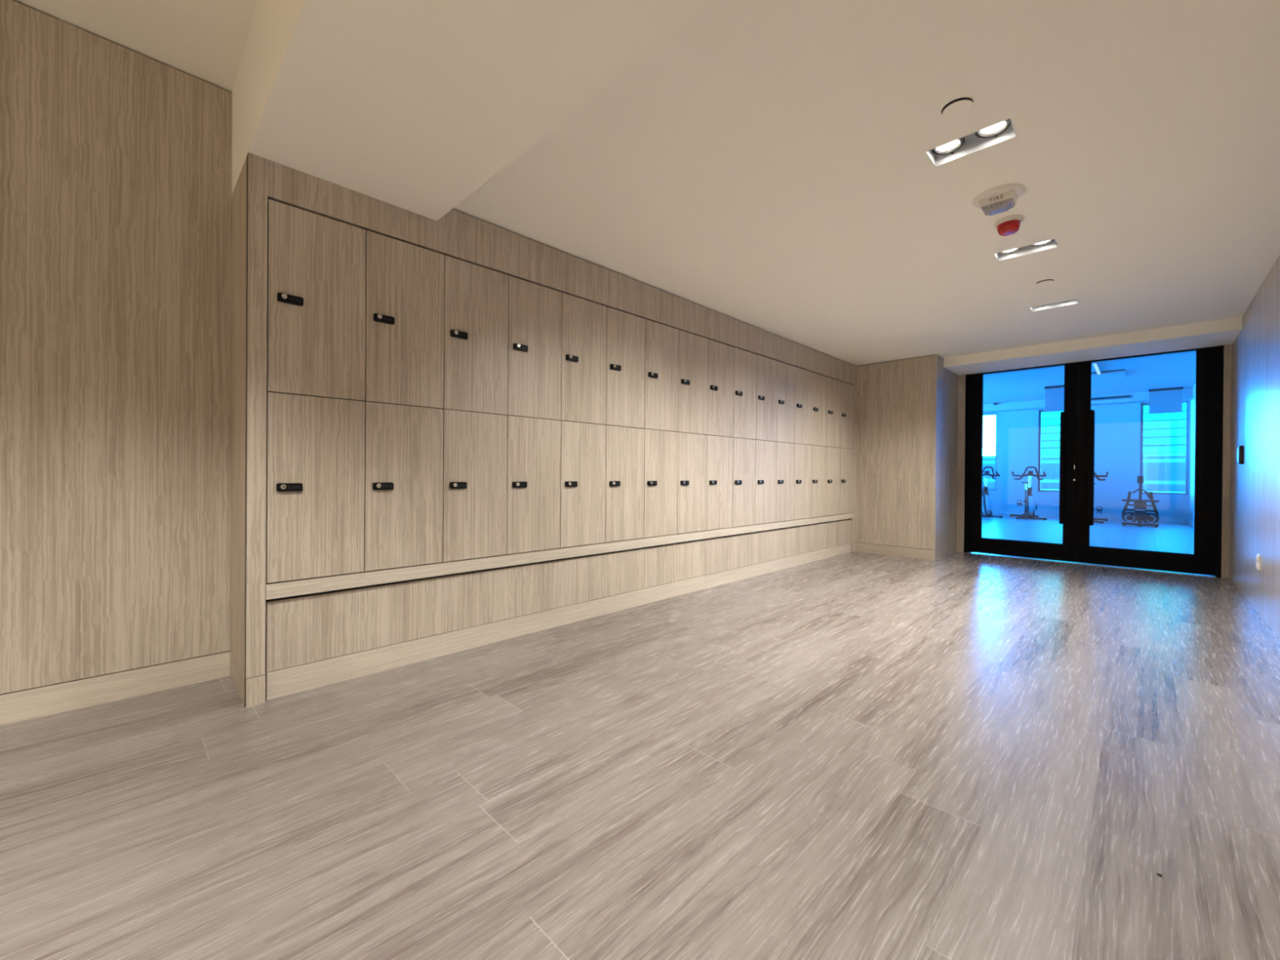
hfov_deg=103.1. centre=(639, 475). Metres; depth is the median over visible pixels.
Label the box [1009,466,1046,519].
exercise bike
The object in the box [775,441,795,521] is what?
locker
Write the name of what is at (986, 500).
exercise bike
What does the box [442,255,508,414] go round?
locker
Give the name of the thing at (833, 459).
locker
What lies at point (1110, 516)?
baseboard
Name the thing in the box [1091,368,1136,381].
ceiling beam
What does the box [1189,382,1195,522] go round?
wall
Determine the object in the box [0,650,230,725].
baseboard
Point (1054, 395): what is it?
roller blind
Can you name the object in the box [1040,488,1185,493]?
building
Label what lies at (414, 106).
ceiling
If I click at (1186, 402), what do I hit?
window
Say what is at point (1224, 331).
ceiling
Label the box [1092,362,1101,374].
recessed light
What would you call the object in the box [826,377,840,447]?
locker
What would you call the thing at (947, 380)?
wall
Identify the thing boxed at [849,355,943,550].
wall
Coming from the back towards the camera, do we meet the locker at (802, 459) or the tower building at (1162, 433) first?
the tower building at (1162, 433)
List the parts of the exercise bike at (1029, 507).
frame, handlebar post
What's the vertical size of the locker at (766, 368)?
0.871 m
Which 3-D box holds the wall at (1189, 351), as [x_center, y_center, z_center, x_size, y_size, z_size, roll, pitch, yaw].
[3.608,-0.489,8.069,7.960,3.268,0.100,1,0,45]
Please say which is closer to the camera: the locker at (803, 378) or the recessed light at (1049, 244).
the recessed light at (1049, 244)
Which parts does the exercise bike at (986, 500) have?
handlebar post, frame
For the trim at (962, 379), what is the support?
attached to the wall at (1189, 351)
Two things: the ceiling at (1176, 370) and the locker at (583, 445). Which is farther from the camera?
the ceiling at (1176, 370)
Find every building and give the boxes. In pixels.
[982,453,1186,491]
[1040,402,1186,455]
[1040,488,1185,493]
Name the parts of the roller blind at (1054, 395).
rail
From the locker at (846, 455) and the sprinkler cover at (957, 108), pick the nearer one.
the sprinkler cover at (957, 108)
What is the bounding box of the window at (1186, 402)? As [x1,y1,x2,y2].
[1140,400,1189,494]
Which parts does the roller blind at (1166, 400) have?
rail, rail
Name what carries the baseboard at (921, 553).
attached to the wall at (896, 401)
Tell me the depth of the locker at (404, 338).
2.73 m
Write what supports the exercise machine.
on the floor
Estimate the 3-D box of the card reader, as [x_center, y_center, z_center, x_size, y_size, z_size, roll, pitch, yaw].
[5.517,-0.192,4.670,0.031,0.170,0.090,1,0,45]
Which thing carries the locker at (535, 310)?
on the locker at (533, 444)
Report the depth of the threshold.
6.04 m
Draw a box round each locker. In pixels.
[266,199,365,400]
[266,391,364,582]
[362,230,444,408]
[364,401,443,571]
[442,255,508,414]
[442,408,507,561]
[504,275,561,420]
[506,415,560,554]
[560,292,606,424]
[560,420,605,547]
[604,306,645,428]
[604,425,644,542]
[644,319,678,431]
[644,428,678,537]
[677,431,706,533]
[678,329,707,434]
[704,338,733,437]
[706,435,733,530]
[730,346,756,439]
[732,437,755,527]
[754,354,777,441]
[755,440,776,524]
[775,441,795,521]
[776,360,795,443]
[794,443,811,519]
[795,366,812,444]
[810,444,826,517]
[811,372,826,446]
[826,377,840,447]
[826,446,840,515]
[837,381,853,448]
[840,448,853,514]
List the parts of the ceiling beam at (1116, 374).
service panel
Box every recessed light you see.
[924,118,1017,167]
[993,239,1057,261]
[1029,298,1079,311]
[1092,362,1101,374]
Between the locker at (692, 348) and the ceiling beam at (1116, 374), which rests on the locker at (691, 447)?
the locker at (692, 348)
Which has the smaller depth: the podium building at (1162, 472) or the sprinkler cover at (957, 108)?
the sprinkler cover at (957, 108)
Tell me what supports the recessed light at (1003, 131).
in the ceiling at (765, 165)
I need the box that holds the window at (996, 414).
[982,413,997,490]
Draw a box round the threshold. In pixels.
[966,551,1215,577]
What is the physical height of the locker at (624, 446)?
0.869 m
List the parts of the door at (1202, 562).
pull handle, pull handle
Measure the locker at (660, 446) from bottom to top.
0.869 m
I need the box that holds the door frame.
[964,345,1223,577]
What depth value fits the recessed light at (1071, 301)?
4.55 m
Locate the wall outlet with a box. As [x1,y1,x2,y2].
[1256,553,1260,570]
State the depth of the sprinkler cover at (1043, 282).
3.95 m
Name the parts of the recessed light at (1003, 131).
bulb, bulb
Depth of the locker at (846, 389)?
6.80 m
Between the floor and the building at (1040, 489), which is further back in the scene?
the building at (1040, 489)
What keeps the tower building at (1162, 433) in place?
on the street
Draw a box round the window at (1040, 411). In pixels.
[1038,409,1059,492]
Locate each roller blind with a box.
[1044,384,1064,411]
[1148,386,1183,413]
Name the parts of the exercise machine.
arm, arm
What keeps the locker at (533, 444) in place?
on the surround
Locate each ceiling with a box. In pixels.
[13,0,257,92]
[231,0,711,231]
[452,0,1279,365]
[943,316,1241,375]
[982,351,1195,404]
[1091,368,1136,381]
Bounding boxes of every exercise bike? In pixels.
[982,466,1002,518]
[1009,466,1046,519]
[1093,470,1108,523]
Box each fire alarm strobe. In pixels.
[972,183,1025,215]
[994,214,1023,235]
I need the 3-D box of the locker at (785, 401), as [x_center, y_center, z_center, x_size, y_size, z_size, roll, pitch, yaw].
[1.478,-0.811,5.793,0.478,0.871,0.405,1,0,45]
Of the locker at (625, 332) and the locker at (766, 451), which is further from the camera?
the locker at (766, 451)
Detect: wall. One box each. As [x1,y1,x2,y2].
[0,0,232,693]
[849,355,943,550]
[935,355,958,559]
[982,387,1192,413]
[984,351,1215,576]
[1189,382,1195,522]
[1229,255,1279,638]
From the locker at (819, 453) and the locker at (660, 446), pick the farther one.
the locker at (819, 453)
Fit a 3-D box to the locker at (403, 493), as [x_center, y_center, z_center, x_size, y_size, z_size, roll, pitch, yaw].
[-1.409,0.053,2.889,0.478,0.869,0.405,1,0,45]
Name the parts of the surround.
panel, panel, kick panel, backing frame, backing frame, kick panel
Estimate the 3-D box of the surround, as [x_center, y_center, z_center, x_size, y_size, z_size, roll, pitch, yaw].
[0.446,-0.249,4.808,0.494,2.566,6.712,1,0,45]
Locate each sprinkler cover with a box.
[941,97,973,119]
[1036,279,1053,285]
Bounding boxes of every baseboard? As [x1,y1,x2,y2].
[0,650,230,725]
[855,542,935,559]
[991,507,1189,523]
[1188,518,1194,528]
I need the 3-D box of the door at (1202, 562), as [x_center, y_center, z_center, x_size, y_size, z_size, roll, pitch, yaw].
[5.733,-0.160,5.803,1.129,2.432,0.178,1,0,45]
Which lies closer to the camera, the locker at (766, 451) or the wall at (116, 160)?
the wall at (116, 160)
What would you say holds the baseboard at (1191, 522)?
attached to the wall at (1193, 399)
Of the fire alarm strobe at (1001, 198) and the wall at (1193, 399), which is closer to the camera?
the fire alarm strobe at (1001, 198)
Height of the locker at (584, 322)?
0.871 m
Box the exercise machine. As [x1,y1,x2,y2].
[1121,475,1159,527]
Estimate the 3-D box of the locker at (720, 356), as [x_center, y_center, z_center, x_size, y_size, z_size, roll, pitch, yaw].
[0.614,-0.814,4.921,0.478,0.871,0.405,1,0,45]
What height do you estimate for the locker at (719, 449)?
0.869 m
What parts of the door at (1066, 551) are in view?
pull handle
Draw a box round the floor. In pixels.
[0,513,1279,959]
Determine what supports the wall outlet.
attached to the wall at (1255, 484)
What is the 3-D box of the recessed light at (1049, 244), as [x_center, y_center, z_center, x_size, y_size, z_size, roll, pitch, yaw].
[2.586,-1.570,3.412,0.326,0.114,0.162,1,0,45]
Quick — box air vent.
[1091,394,1132,400]
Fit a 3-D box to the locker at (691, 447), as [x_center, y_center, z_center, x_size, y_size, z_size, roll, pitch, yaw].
[0.320,0.059,4.634,0.478,0.869,0.405,1,0,45]
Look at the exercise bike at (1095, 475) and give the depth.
11.83 m
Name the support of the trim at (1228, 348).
attached to the wall at (1255, 484)
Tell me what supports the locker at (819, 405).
on the locker at (819, 453)
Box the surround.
[230,152,857,707]
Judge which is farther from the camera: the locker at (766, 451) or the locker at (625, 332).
the locker at (766, 451)
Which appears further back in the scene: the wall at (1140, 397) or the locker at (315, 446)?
the wall at (1140, 397)
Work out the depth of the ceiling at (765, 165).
2.53 m
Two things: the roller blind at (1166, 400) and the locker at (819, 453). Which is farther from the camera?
the roller blind at (1166, 400)
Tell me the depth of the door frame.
5.37 m
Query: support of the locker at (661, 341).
on the locker at (660, 446)
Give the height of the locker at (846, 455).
0.869 m
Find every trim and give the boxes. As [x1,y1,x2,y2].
[956,374,965,552]
[1221,344,1231,578]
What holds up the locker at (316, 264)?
on the locker at (315, 446)
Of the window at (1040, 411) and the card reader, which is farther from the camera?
the window at (1040, 411)
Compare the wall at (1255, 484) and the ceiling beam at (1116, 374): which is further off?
the ceiling beam at (1116, 374)
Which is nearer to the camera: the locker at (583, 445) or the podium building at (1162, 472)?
the locker at (583, 445)
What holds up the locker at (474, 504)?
on the surround
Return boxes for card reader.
[1237,445,1243,464]
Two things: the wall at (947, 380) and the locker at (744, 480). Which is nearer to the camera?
the locker at (744, 480)
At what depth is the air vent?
12.27 m
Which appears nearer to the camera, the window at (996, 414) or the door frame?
the door frame
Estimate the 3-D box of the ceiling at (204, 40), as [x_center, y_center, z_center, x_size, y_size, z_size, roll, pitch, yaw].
[-2.334,-2.033,-0.445,4.212,0.160,4.673,1,0,45]
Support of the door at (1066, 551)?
in the wall at (1189, 351)
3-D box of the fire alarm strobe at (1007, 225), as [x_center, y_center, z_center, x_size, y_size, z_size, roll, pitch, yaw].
[2.186,-1.477,3.013,0.144,0.075,0.144,1,0,45]
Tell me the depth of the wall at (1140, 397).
13.19 m
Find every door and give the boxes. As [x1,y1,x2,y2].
[967,362,1077,562]
[1075,346,1217,575]

